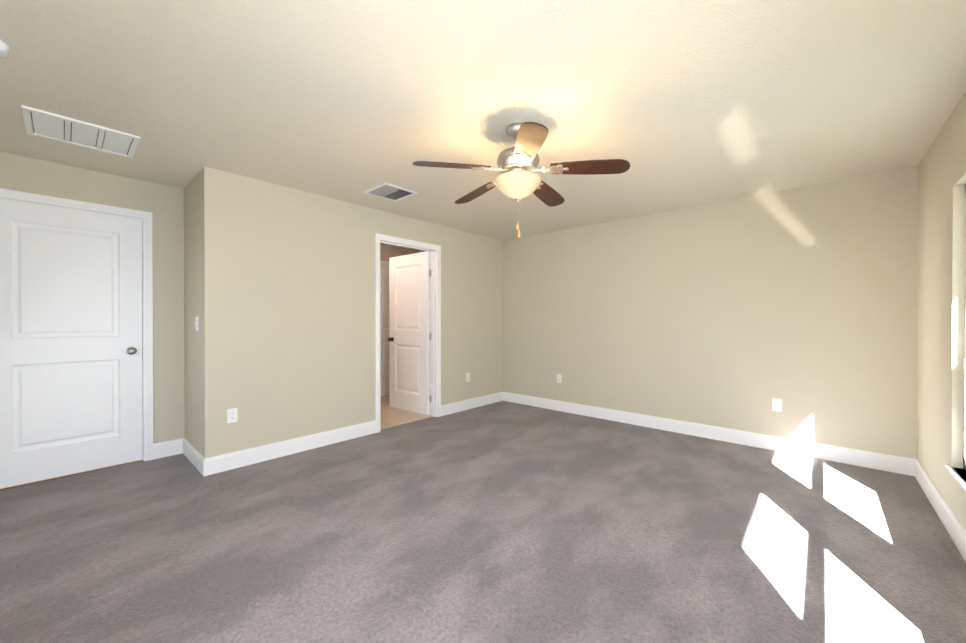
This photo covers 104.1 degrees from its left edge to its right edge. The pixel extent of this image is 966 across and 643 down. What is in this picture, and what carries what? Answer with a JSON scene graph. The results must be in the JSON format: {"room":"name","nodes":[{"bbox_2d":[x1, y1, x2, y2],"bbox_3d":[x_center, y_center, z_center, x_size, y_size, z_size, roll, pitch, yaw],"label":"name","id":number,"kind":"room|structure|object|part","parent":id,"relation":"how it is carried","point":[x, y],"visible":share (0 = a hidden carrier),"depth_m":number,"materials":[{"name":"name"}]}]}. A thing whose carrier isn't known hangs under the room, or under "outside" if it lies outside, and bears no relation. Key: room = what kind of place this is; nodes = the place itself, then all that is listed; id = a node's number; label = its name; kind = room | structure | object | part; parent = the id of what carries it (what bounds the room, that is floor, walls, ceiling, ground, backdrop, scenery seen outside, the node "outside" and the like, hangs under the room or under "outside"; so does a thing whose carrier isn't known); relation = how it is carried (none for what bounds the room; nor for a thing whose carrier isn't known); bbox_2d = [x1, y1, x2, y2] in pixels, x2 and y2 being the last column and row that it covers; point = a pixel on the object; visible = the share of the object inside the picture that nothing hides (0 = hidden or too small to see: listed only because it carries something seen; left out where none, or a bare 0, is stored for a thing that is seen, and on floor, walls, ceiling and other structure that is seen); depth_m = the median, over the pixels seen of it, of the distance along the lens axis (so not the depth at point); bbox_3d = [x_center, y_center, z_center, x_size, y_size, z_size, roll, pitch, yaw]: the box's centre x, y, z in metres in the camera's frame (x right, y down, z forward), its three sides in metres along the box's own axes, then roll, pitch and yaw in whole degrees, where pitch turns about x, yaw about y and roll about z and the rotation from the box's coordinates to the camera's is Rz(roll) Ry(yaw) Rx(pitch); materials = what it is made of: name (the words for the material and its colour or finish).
{"room":"empty bedroom","nodes":[
{"label":"empty bedroom","id":0,"kind":"room"},
{"bbox_2d":[0,152,183,443],"bbox_3d":[-3.218,-0.003,3.077,0.120,2.440,1.450,0,0,42],"label":"wall","id":1,"kind":"structure","parent":0,"point":[17,172],"depth_m":3.34,"materials":[{"name":"beige paint"}]},
{"bbox_2d":[0,198,142,487],"bbox_3d":[-3.264,0.156,2.969,0.171,2.091,0.857,0,0,42],"label":"door","id":2,"kind":"structure","parent":1,"relation":"in","point":[71,385],"depth_m":2.95,"materials":[{"name":"white wood"}]},
{"bbox_3d":[-3.024,0.251,3.236,0.171,0.066,0.066,0,0,42],"label":"knob","id":3,"kind":"part","parent":2,"relation":"part of","materials":[{"name":"silver metal"}]},
{"bbox_2d":[0,188,152,460],"bbox_3d":[-3.286,0.131,2.989,0.136,2.173,0.989,0,0,42],"label":"door frame","id":4,"kind":"structure","parent":1,"relation":"attached to","point":[147,313],"depth_m":3.28,"materials":[{"name":"white wood"}]},
{"bbox_2d":[180,176,199,452],"bbox_3d":[-2.494,-0.004,3.321,0.630,2.440,0.120,0,0,42],"label":"wall","id":5,"kind":"structure","parent":0,"point":[189,304],"depth_m":3.33,"materials":[{"name":"beige paint"}]},
{"bbox_2d":[181,438,201,472],"bbox_3d":[-2.490,1.149,3.232,0.760,0.135,0.014,0,0,42],"label":"baseboard","id":6,"kind":"structure","parent":5,"relation":"attached to","point":[187,449],"depth_m":3.24,"materials":[{"name":"white wood"}]},
{"bbox_2d":[194,317,197,330],"bbox_3d":[-2.393,0.017,3.134,0.072,0.116,0.021,0,0,42],"label":"light switch","id":7,"kind":"object","parent":5,"relation":"attached to","point":[196,323],"visible":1,"depth_m":3.13,"materials":[{"name":"white plastic"}]},
{"bbox_2d":[196,166,503,457],"bbox_3d":[-1.000,-0.008,4.391,0.120,2.440,3.710,0,0,42],"label":"wall","id":8,"kind":"structure","parent":0,"point":[285,276],"depth_m":3.54,"materials":[{"name":"beige paint"}]},
{"bbox_2d":[227,408,237,423],"bbox_3d":[-2.069,0.777,3.109,0.009,0.116,0.072,0,0,42],"label":"electrical outlet","id":9,"kind":"object","parent":8,"relation":"attached to","point":[232,415],"visible":1,"depth_m":3.11,"materials":[{"name":"white plastic"}]},
{"bbox_2d":[201,420,375,476],"bbox_3d":[-1.685,1.148,3.534,0.014,0.135,1.541,0,0,42],"label":"baseboard","id":10,"kind":"structure","parent":8,"relation":"attached to","point":[220,463],"depth_m":3.38,"materials":[{"name":"white wood"}]},
{"bbox_2d":[375,233,440,432],"bbox_3d":[-0.906,0.125,4.495,0.152,2.173,0.936,0,0,42],"label":"door frame","id":11,"kind":"structure","parent":8,"relation":"attached to","point":[435,329],"depth_m":4.76,"materials":[{"name":"white wood"}]},
{"bbox_2d":[388,251,430,414],"bbox_3d":[-0.989,0.151,5.068,0.846,2.098,0.171,0,0,40],"label":"door","id":12,"kind":"structure","parent":8,"relation":"in","point":[409,332],"depth_m":5.04,"materials":[{"name":"white wood"}]},
{"bbox_3d":[-0.674,0.185,4.823,0.048,1.700,0.011,0,0,42],"label":"hinges on the door trim","id":13,"kind":"part","parent":12,"relation":"part of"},
{"bbox_2d":[466,373,469,381],"bbox_3d":[-0.206,0.769,5.179,0.009,0.116,0.072,0,0,42],"label":"electrical outlet","id":14,"kind":"object","parent":8,"relation":"attached to","point":[467,377],"visible":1,"depth_m":5.17,"materials":[{"name":"white plastic"}]},
{"bbox_2d":[441,392,504,415],"bbox_3d":[-0.126,1.141,5.266,0.014,0.135,1.247,0,0,42],"label":"baseboard","id":15,"kind":"structure","parent":8,"relation":"attached to","point":[446,409],"depth_m":5.22,"materials":[{"name":"white wood"}]},
{"bbox_2d":[380,244,424,261],"bbox_3d":[-1.898,-0.014,5.784,0.120,2.440,3.140,0,0,42],"label":"wall","id":16,"kind":"structure","parent":0,"point":[387,252],"depth_m":6.14,"materials":[{"name":"beige paint"}]},
{"bbox_2d":[380,265,388,395],"bbox_3d":[-1.439,0.146,6.186,0.103,2.098,0.804,0,0,42],"label":"bathroom door","id":17,"kind":"structure","parent":16,"relation":"in","point":[384,328],"depth_m":6.05,"materials":[{"name":"white wood"}]},
{"bbox_2d":[380,260,388,265],"bbox_3d":[-1.487,0.118,6.229,0.136,2.173,0.936,0,0,42],"label":"door frame","id":18,"kind":"structure","parent":16,"relation":"attached to","point":[386,263],"depth_m":6.03,"materials":[{"name":"white wood"}]},
{"bbox_2d":[381,395,432,428],"bbox_3d":[-1.279,1.206,5.232,1.545,0.006,2.900,0,0,42],"label":"floor","id":19,"kind":"structure","parent":0,"point":[391,416],"depth_m":4.82,"materials":[{"name":"beige tile"}]},
{"bbox_2d":[0,401,965,642],"bbox_3d":[-0.133,1.249,2.721,5.190,0.060,5.340,0,0,42],"label":"floor carpet","id":20,"kind":"object","parent":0,"point":[504,522],"visible":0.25,"depth_m":2.04,"materials":[{"name":"grey carpet"}]},
{"bbox_2d":[0,459,142,488],"bbox_3d":[-3.309,1.216,3.014,0.075,0.004,0.863,0,0,42],"label":"floor strip","id":21,"kind":"object","parent":20,"relation":"on","point":[69,474],"visible":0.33,"depth_m":2.98,"materials":[{"name":"beige wood"}]},
{"bbox_2d":[0,0,965,251],"bbox_3d":[-0.441,-1.252,2.988,6.020,0.060,5.340,0,0,42],"label":"ceiling","id":22,"kind":"structure","parent":0,"point":[677,104],"depth_m":2.00,"materials":[{"name":"beige paint"}]},
{"bbox_2d":[0,40,9,56],"bbox_3d":[-2.153,-1.195,1.623,0.140,0.043,0.140,0,0,42],"label":"smoke detector","id":23,"kind":"object","parent":22,"relation":"attached to","point":[4,49],"visible":1,"depth_m":1.65,"materials":[{"name":"white plastic"}]},
{"bbox_2d":[21,105,140,157],"bbox_3d":[-2.601,-1.214,2.457,0.460,0.012,0.500,0,0,42],"label":"ceiling vent","id":24,"kind":"object","parent":22,"relation":"in","point":[49,125],"visible":0.98,"depth_m":2.43,"materials":[{"name":"white metal"}]},
{"bbox_2d":[364,183,416,200],"bbox_3d":[-0.875,-1.218,3.567,0.360,0.013,0.360,0,0,42],"label":"ceiling vent","id":25,"kind":"object","parent":22,"relation":"in","point":[390,192],"visible":1,"depth_m":3.54,"materials":[{"name":"white metal"}]},
{"bbox_2d":[413,122,629,237],"bbox_3d":[0.224,-0.873,2.421,1.257,0.695,1.251,0,0,42],"label":"ceiling fan","id":26,"kind":"object","parent":22,"relation":"hanging from","point":[518,179],"visible":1,"depth_m":2.28,"materials":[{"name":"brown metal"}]},
{"bbox_3d":[0.221,-1.057,2.379,0.268,0.325,0.268,0,0,42],"label":"motor","id":27,"kind":"part","parent":26,"relation":"part of","materials":[{"name":"silver metal"}]},
{"bbox_3d":[0.221,-0.837,2.380,0.296,0.120,0.296,0,0,42],"label":"lamp shade","id":28,"kind":"part","parent":26,"relation":"part of","materials":[{"name":"white glass"}]},
{"bbox_2d":[504,166,915,457],"bbox_3d":[1.855,-0.008,4.438,4.300,2.440,0.120,0,0,42],"label":"wall","id":29,"kind":"structure","parent":0,"point":[830,312],"depth_m":3.73,"materials":[{"name":"beige paint"}]},
{"bbox_2d":[557,374,561,382],"bbox_3d":[1.031,0.769,5.096,0.072,0.116,0.009,0,0,42],"label":"electrical outlet","id":30,"kind":"object","parent":29,"relation":"attached to","point":[559,378],"visible":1,"depth_m":5.09,"materials":[{"name":"white plastic"}]},
{"bbox_2d":[505,392,912,475],"bbox_3d":[1.847,1.145,4.360,4.160,0.135,0.014,0,0,42],"label":"baseboard","id":31,"kind":"structure","parent":29,"relation":"attached to","point":[879,461],"depth_m":3.72,"materials":[{"name":"white wood"}]},
{"bbox_2d":[772,398,781,411],"bbox_3d":[2.763,0.785,3.537,0.072,0.116,0.009,0,0,42],"label":"electrical outlet","id":32,"kind":"object","parent":29,"relation":"attached to","point":[776,404],"visible":1,"depth_m":3.53,"materials":[{"name":"white plastic"}]},
{"bbox_2d":[912,90,965,529],"bbox_3d":[1.752,0.006,1.020,0.120,2.440,5.340,0,0,42],"label":"wall","id":33,"kind":"structure","parent":0,"point":[938,404],"depth_m":2.35,"materials":[{"name":"beige paint"}]},
{"bbox_2d":[913,459,965,561],"bbox_3d":[1.702,1.158,1.070,0.014,0.135,5.100,0,0,42],"label":"baseboard","id":34,"kind":"structure","parent":33,"relation":"attached to","point":[954,527],"depth_m":2.28,"materials":[{"name":"white wood"}]},
{"bbox_2d":[945,465,965,492],"bbox_3d":[2.367,0.853,1.775,0.070,0.020,1.120,0,0,42],"label":"window sill","id":35,"kind":"structure","parent":33,"relation":"attached to","point":[958,479],"depth_m":2.06,"materials":[{"name":"white wood"}]},
{"bbox_2d":[963,184,965,470],"bbox_3d":[2.401,0.033,1.741,0.050,1.620,1.060,0,0,42],"label":"window","id":36,"kind":"structure","parent":33,"relation":"in","point":[964,427],"depth_m":2.12,"materials":[{"name":"white plastic"}]}
]}

